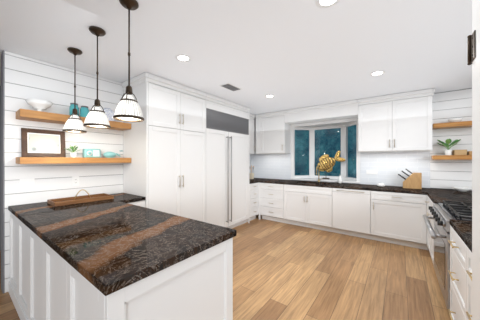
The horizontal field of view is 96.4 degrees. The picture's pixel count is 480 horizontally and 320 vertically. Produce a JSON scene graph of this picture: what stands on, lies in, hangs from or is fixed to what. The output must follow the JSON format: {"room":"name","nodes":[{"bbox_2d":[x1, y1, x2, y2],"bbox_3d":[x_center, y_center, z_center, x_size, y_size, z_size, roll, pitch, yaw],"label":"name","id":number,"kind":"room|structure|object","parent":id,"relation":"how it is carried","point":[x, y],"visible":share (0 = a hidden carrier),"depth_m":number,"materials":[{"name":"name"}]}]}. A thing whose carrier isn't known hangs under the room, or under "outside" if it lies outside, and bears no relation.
{"room":"kitchen","nodes":[
{"label":"kitchen","id":0,"kind":"room"},
{"bbox_2d":[0,86,0,249],"bbox_3d":[-3.159,0.125,4.170,0.130,2.550,7.310,0,0,37],"label":"wall","id":1,"kind":"structure","parent":0,"point":[0,167],"depth_m":3.32,"materials":[{"name":"grey"}]},
{"bbox_2d":[1,50,250,293],"bbox_3d":[-1.108,0.125,4.211,0.154,2.550,4.792,0,0,37],"label":"wall","id":2,"kind":"structure","parent":0,"point":[23,78],"depth_m":2.54,"materials":[{"name":"grey wood"}]},
{"bbox_2d":[20,179,34,189],"bbox_3d":[-2.366,0.270,2.387,0.008,0.120,0.120,0,0,37],"label":"switch plate","id":3,"kind":"object","parent":2,"relation":"attached to","point":[26,184],"visible":1,"depth_m":2.39,"materials":[{"name":"white plastic"}]},
{"bbox_2d":[16,157,130,163],"bbox_3d":[-1.987,0.005,2.691,0.252,0.070,1.121,0,0,37],"label":"shelf","id":4,"kind":"object","parent":2,"relation":"attached to","point":[41,160],"visible":1,"depth_m":2.46,"materials":[{"name":"brown wood"}]},
{"bbox_2d":[21,128,65,156],"bbox_3d":[-2.260,-0.191,2.483,0.052,0.320,0.380,0,0,37],"label":"picture frame","id":5,"kind":"object","parent":4,"relation":"on","point":[41,143],"visible":0.9,"depth_m":2.46,"materials":[{"name":"brown wood"}]},
{"bbox_2d":[64,145,78,156],"bbox_3d":[-2.046,-0.111,2.615,0.146,0.160,0.166,0,0,37],"label":"potted plant","id":6,"kind":"object","parent":4,"relation":"on","point":[72,153],"visible":0.98,"depth_m":2.60,"materials":[{"name":"white ceramic"}]},
{"bbox_2d":[83,146,100,157],"bbox_3d":[-1.943,-0.104,2.817,0.097,0.147,0.185,0,0,37],"label":"radio","id":7,"kind":"object","parent":4,"relation":"on","point":[92,153],"visible":1,"depth_m":2.79,"materials":[{"name":"teal"}]},
{"bbox_2d":[103,152,120,157],"bbox_3d":[-1.785,-0.084,3.027,0.070,0.106,0.260,0,0,37],"label":"figurine","id":8,"kind":"object","parent":4,"relation":"on","point":[109,154],"visible":1,"depth_m":2.97,"materials":[{"name":"teal ceramic"}]},
{"bbox_2d":[16,109,130,130],"bbox_3d":[-1.987,-0.480,2.691,0.252,0.080,1.121,0,0,37],"label":"shelf","id":9,"kind":"object","parent":2,"relation":"attached to","point":[34,115],"visible":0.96,"depth_m":2.39,"materials":[{"name":"brown wood"}]},
{"bbox_2d":[25,98,52,110],"bbox_3d":[-2.219,-0.587,2.377,0.230,0.131,0.230,0,0,37],"label":"bowls","id":10,"kind":"object","parent":9,"relation":"on","point":[39,104],"visible":0.88,"depth_m":2.33,"materials":[{"name":"white ceramic"}]},
{"bbox_2d":[69,103,78,115],"bbox_3d":[-2.044,-0.608,2.646,0.094,0.174,0.094,0,0,37],"label":"jar","id":11,"kind":"object","parent":9,"relation":"on","point":[71,107],"visible":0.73,"depth_m":2.61,"materials":[{"name":"teal glass"}]},
{"bbox_2d":[80,106,88,116],"bbox_3d":[-1.960,-0.598,2.708,0.094,0.154,0.094,0,0,37],"label":"jar","id":12,"kind":"object","parent":9,"relation":"on","point":[84,111],"visible":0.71,"depth_m":2.67,"materials":[{"name":"teal glass"}]},
{"bbox_2d":[102,108,114,120],"bbox_3d":[-1.843,-0.625,3.007,0.070,0.208,0.206,0,0,37],"label":"plate","id":13,"kind":"object","parent":9,"relation":"on","point":[109,113],"visible":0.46,"depth_m":3.02,"materials":[{"name":"white ceramic"}]},
{"bbox_2d":[72,176,78,185],"bbox_3d":[-2.100,0.270,2.744,0.008,0.120,0.075,0,0,37],"label":"electrical outlet","id":14,"kind":"object","parent":2,"relation":"attached to","point":[75,180],"visible":1,"depth_m":2.74,"materials":[{"name":"white plastic"}]},
{"bbox_2d":[249,113,254,153],"bbox_3d":[0.045,-0.648,5.320,0.390,1.000,0.683,0,0,37],"label":"upper cabinet","id":15,"kind":"object","parent":2,"relation":"attached to","point":[251,134],"visible":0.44,"depth_m":5.39,"materials":[{"name":"white paint"}]},
{"bbox_2d":[0,214,450,319],"bbox_3d":[-0.710,1.430,2.344,6.240,0.060,7.310,0,0,37],"label":"floor","id":16,"kind":"structure","parent":0,"point":[283,271],"depth_m":2.54,"materials":[{"name":"brown wood"}]},
{"bbox_2d":[20,204,139,319],"bbox_3d":[-1.471,0.966,2.099,0.715,0.868,0.876,0,0,37],"label":"base cabinet","id":17,"kind":"object","parent":16,"relation":"on","point":[27,237],"depth_m":1.74,"materials":[{"name":"white paint"}]},
{"bbox_2d":[36,235,232,319],"bbox_3d":[-0.791,0.966,1.553,1.272,0.868,0.814,0,0,37],"label":"base cabinet","id":18,"kind":"object","parent":16,"relation":"on","point":[46,282],"depth_m":1.18,"materials":[{"name":"white paint"}]},
{"bbox_2d":[8,193,236,295],"bbox_3d":[-1.137,0.509,2.024,2.412,0.042,1.177,0,0,37],"label":"countertop","id":19,"kind":"structure","parent":18,"relation":"on","point":[111,246],"depth_m":1.39,"materials":[{"name":"brown stone"}]},
{"bbox_2d":[47,189,113,206],"bbox_3d":[-1.878,0.419,2.559,0.290,0.137,0.580,0,0,37],"label":"wood tray","id":20,"kind":"object","parent":19,"relation":"on","point":[76,199],"visible":1,"depth_m":2.52,"materials":[{"name":"brown wood"}]},
{"bbox_2d":[129,200,144,206],"bbox_3d":[-1.600,0.966,2.871,0.656,0.868,0.373,0,0,37],"label":"base cabinet","id":21,"kind":"object","parent":16,"relation":"on","point":[142,203],"depth_m":2.80,"materials":[{"name":"white paint"}]},
{"bbox_2d":[122,72,205,221],"bbox_3d":[-1.166,0.126,3.429,0.684,2.548,1.095,0,0,37],"label":"pantry cabinet","id":22,"kind":"object","parent":16,"relation":"on","point":[164,150],"visible":0.83,"depth_m":3.12,"materials":[{"name":"white paint"}]},
{"bbox_2d":[205,97,228,227],"bbox_3d":[-0.667,0.155,4.131,0.646,2.490,0.626,0,0,37],"label":"tall cabinet","id":23,"kind":"object","parent":16,"relation":"on","point":[226,163],"depth_m":3.92,"materials":[{"name":"white paint"}]},
{"bbox_2d":[229,105,248,228],"bbox_3d":[-0.279,0.155,4.651,0.646,2.490,0.776,0,0,37],"label":"tall cabinet","id":24,"kind":"object","parent":16,"relation":"on","point":[238,117],"depth_m":4.45,"materials":[{"name":"white paint"}]},
{"bbox_2d":[247,183,258,221],"bbox_3d":[0.087,0.966,5.111,0.684,0.869,0.397,0,0,37],"label":"base cabinet","id":25,"kind":"object","parent":16,"relation":"on","point":[253,200],"visible":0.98,"depth_m":4.92,"materials":[{"name":"white paint"}]},
{"bbox_2d":[259,182,284,222],"bbox_3d":[0.876,0.966,5.122,0.638,0.869,0.676,0,0,37],"label":"drawers","id":26,"kind":"object","parent":16,"relation":"on","point":[271,201],"visible":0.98,"depth_m":4.87,"materials":[{"name":"white paint"}]},
{"bbox_2d":[284,184,332,231],"bbox_3d":[1.533,0.966,4.633,0.999,0.869,0.676,0,0,37],"label":"base cabinet","id":27,"kind":"object","parent":16,"relation":"on","point":[308,206],"visible":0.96,"depth_m":4.36,"materials":[{"name":"white paint"}]},
{"bbox_2d":[249,178,471,251],"bbox_3d":[0.948,0.614,3.224,4.327,0.252,3.617,0,0,37],"label":"countertop","id":28,"kind":"structure","parent":27,"relation":"on","point":[462,229],"depth_m":3.44,"materials":[{"name":"brown stone"}]},
{"bbox_2d":[249,165,253,178],"bbox_3d":[0.300,0.309,5.489,0.142,0.357,0.132,0,0,37],"label":"utensil crock","id":29,"kind":"object","parent":28,"relation":"on","point":[251,175],"visible":1,"depth_m":5.45,"materials":[{"name":"beige ceramic"}]},
{"bbox_2d":[316,166,321,181],"bbox_3d":[1.733,0.304,4.710,0.106,0.365,0.213,0,0,37],"label":"faucet","id":30,"kind":"object","parent":28,"relation":"on","point":[318,173],"visible":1,"depth_m":4.77,"materials":[{"name":"brown metal"}]},
{"bbox_2d":[398,169,421,188],"bbox_3d":[2.933,0.318,3.719,0.322,0.338,0.130,0,0,37],"label":"knife block","id":31,"kind":"object","parent":28,"relation":"on","point":[413,181],"visible":1,"depth_m":3.63,"materials":[{"name":"brown wood"}]},
{"bbox_2d":[453,187,471,191],"bbox_3d":[3.470,0.457,3.350,0.220,0.060,0.220,0,0,37],"label":"plate","id":32,"kind":"object","parent":28,"relation":"on","point":[464,189],"depth_m":3.31,"materials":[{"name":"white ceramic"}]},
{"bbox_2d":[332,188,370,238],"bbox_3d":[2.185,0.966,4.144,0.629,0.869,0.678,0,0,37],"label":"dishwasher","id":33,"kind":"object","parent":16,"relation":"on","point":[351,212],"visible":0.92,"depth_m":3.89,"materials":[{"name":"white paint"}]},
{"bbox_2d":[371,191,427,249],"bbox_3d":[2.743,0.966,3.730,0.758,0.869,0.676,0,0,37],"label":"base cabinet","id":34,"kind":"object","parent":16,"relation":"on","point":[397,218],"visible":0.94,"depth_m":3.48,"materials":[{"name":"white paint"}]},
{"bbox_2d":[425,195,433,264],"bbox_3d":[2.819,0.966,2.704,0.704,0.869,0.951,0,0,37],"label":"base cabinet","id":35,"kind":"object","parent":16,"relation":"on","point":[430,240],"visible":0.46,"depth_m":2.90,"materials":[{"name":"white paint"}]},
{"bbox_2d":[423,200,471,308],"bbox_3d":[2.231,0.917,1.979,0.782,0.965,0.910,0,0,37],"label":"range","id":36,"kind":"object","parent":16,"relation":"on","point":[444,212],"visible":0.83,"depth_m":1.99,"materials":[{"name":"silver metal"}]},
{"bbox_2d":[448,225,471,319],"bbox_3d":[1.654,0.966,1.141,0.704,0.869,1.120,0,0,37],"label":"base cabinet","id":37,"kind":"object","parent":16,"relation":"on","point":[460,272],"visible":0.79,"depth_m":1.49,"materials":[{"name":"white paint"}]},
{"bbox_2d":[0,0,471,117],"bbox_3d":[-0.710,-1.180,2.344,6.240,0.060,7.310,0,0,37],"label":"ceiling","id":38,"kind":"structure","parent":0,"point":[291,54],"depth_m":2.12,"materials":[{"name":"white paint"}]},
{"bbox_2d":[62,47,86,132],"bbox_3d":[-1.729,-0.721,2.249,0.203,0.857,0.203,0,0,37],"label":"pendant light","id":39,"kind":"object","parent":38,"relation":"hanging from","point":[74,123],"visible":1,"depth_m":2.23,"materials":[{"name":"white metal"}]},
{"bbox_2d":[83,26,110,128],"bbox_3d":[-1.264,-0.721,1.902,0.203,0.857,0.203,0,0,37],"label":"pendant light","id":40,"kind":"object","parent":38,"relation":"hanging from","point":[96,116],"visible":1,"depth_m":1.87,"materials":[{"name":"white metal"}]},
{"bbox_2d":[113,0,143,121],"bbox_3d":[-0.807,-0.721,1.562,0.203,0.857,0.203,0,0,37],"label":"pendant light","id":41,"kind":"object","parent":38,"relation":"hanging from","point":[128,108],"visible":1,"depth_m":1.54,"materials":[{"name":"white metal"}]},
{"bbox_2d":[175,54,190,61],"bbox_3d":[-0.639,-1.148,2.422,0.176,0.002,0.176,0,0,37],"label":"recessed light","id":42,"kind":"object","parent":38,"relation":"in","point":[181,57],"visible":1,"depth_m":2.42,"materials":[{"name":"white paint"}]},
{"bbox_2d":[219,83,240,90],"bbox_3d":[-0.144,-1.145,3.388,0.180,0.010,0.340,0,0,37],"label":"ceiling vent","id":43,"kind":"object","parent":38,"relation":"in","point":[229,86],"visible":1,"depth_m":3.37,"materials":[{"name":"grey metal"}]},
{"bbox_2d":[316,0,339,7],"bbox_3d":[0.633,-1.148,1.536,0.176,0.002,0.176,0,0,37],"label":"recessed light","id":44,"kind":"object","parent":38,"relation":"in","point":[328,3],"visible":1,"depth_m":1.57,"materials":[{"name":"white paint"}]},
{"bbox_2d":[370,71,384,75],"bbox_3d":[1.822,-1.148,2.845,0.176,0.002,0.176,0,0,37],"label":"recessed light","id":45,"kind":"object","parent":38,"relation":"in","point":[376,73],"visible":1,"depth_m":2.85,"materials":[{"name":"white paint"}]},
{"bbox_2d":[284,100,357,124],"bbox_3d":[1.737,-1.006,4.664,1.508,0.283,0.381,0,0,37],"label":"valance","id":46,"kind":"object","parent":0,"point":[335,111],"depth_m":4.48,"materials":[{"name":"white paint"}]},
{"bbox_2d":[251,88,471,190],"bbox_3d":[2.079,0.125,4.730,4.620,2.550,0.151,0,0,37],"label":"wall","id":47,"kind":"structure","parent":0,"point":[436,174],"depth_m":3.73,"materials":[{"name":"white paint"}]},
{"bbox_2d":[255,111,290,153],"bbox_3d":[0.810,-0.648,5.349,0.795,1.000,0.390,0,0,37],"label":"upper cabinet","id":48,"kind":"object","parent":47,"relation":"attached to","point":[273,132],"visible":0.92,"depth_m":5.20,"materials":[{"name":"white paint"}]},
{"bbox_2d":[291,119,359,182],"bbox_3d":[1.978,-0.180,4.989,1.489,1.308,0.494,0,0,37],"label":"window","id":49,"kind":"structure","parent":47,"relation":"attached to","point":[342,125],"depth_m":5.00,"materials":[{"name":"white paint"}]},
{"bbox_2d":[317,150,345,178],"bbox_3d":[2.085,0.114,4.932,0.631,0.655,0.080,0,0,37],"label":"fish sculpture","id":50,"kind":"object","parent":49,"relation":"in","point":[326,163],"depth_m":4.96,"materials":[{"name":"gold metal"}]},
{"bbox_2d":[366,170,377,173],"bbox_3d":[2.606,0.240,4.241,0.190,0.080,0.008,0,0,37],"label":"outlet","id":51,"kind":"object","parent":47,"relation":"attached to","point":[371,171],"visible":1,"depth_m":4.24,"materials":[{"name":"white plastic"}]},
{"bbox_2d":[358,88,434,151],"bbox_3d":[2.776,-0.648,3.884,1.090,1.000,0.390,0,0,37],"label":"upper cabinet","id":52,"kind":"object","parent":47,"relation":"attached to","point":[398,122],"visible":1,"depth_m":3.73,"materials":[{"name":"white paint"}]},
{"bbox_2d":[431,155,471,159],"bbox_3d":[3.460,-0.040,3.444,0.562,0.070,0.258,0,0,37],"label":"shelf","id":53,"kind":"object","parent":47,"relation":"attached to","point":[451,157],"visible":0.71,"depth_m":3.38,"materials":[{"name":"brown wood"}]},
{"bbox_2d":[437,139,460,154],"bbox_3d":[3.383,-0.208,3.502,0.278,0.263,0.338,0,0,37],"label":"potted plant","id":54,"kind":"object","parent":53,"relation":"on","point":[447,145],"visible":0.96,"depth_m":3.47,"materials":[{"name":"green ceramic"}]},
{"bbox_2d":[452,150,466,154],"bbox_3d":[3.495,-0.118,3.418,0.143,0.085,0.162,0,0,37],"label":"basket","id":55,"kind":"object","parent":53,"relation":"on","point":[459,152],"visible":0.92,"depth_m":3.36,"materials":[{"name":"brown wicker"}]},
{"bbox_2d":[432,121,471,129],"bbox_3d":[3.460,-0.560,3.444,0.562,0.070,0.258,0,0,37],"label":"shelf","id":56,"kind":"object","parent":47,"relation":"attached to","point":[461,124],"visible":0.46,"depth_m":3.39,"materials":[{"name":"brown wood"}]},
{"bbox_2d":[448,118,462,121],"bbox_3d":[3.456,-0.626,3.448,0.180,0.060,0.180,0,0,37],"label":"bowl","id":57,"kind":"object","parent":56,"relation":"on","point":[455,120],"visible":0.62,"depth_m":3.40,"materials":[{"name":"white ceramic"}]},
{"label":"outside","id":58,"kind":"structure","parent":0,"visible":0},
{"bbox_2d":[295,125,355,177],"bbox_3d":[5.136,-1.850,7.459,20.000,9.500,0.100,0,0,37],"label":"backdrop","id":59,"kind":"structure","parent":58,"point":[322,150],"depth_m":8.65,"materials":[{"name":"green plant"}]},
{"bbox_3d":[1.295,0.125,0.607,0.669,2.550,0.120,0,0,37],"label":"wall","id":60,"kind":"structure","parent":0,"visible":0},
{"bbox_2d":[467,30,475,64],"bbox_3d":[0.966,-0.470,0.897,0.015,0.128,0.069,0,0,37],"label":"hinge","id":61,"kind":"object","parent":60,"relation":"attached to","point":[471,47],"visible":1,"depth_m":0.90,"materials":[{"name":"brown metal"}]},
{"bbox_2d":[472,0,479,319],"bbox_3d":[0.988,0.126,0.835,0.095,2.548,0.190,0,0,37],"label":"door frame","id":62,"kind":"structure","parent":60,"relation":"attached to","point":[476,173],"depth_m":0.86,"materials":[{"name":"white paint"}]}
]}

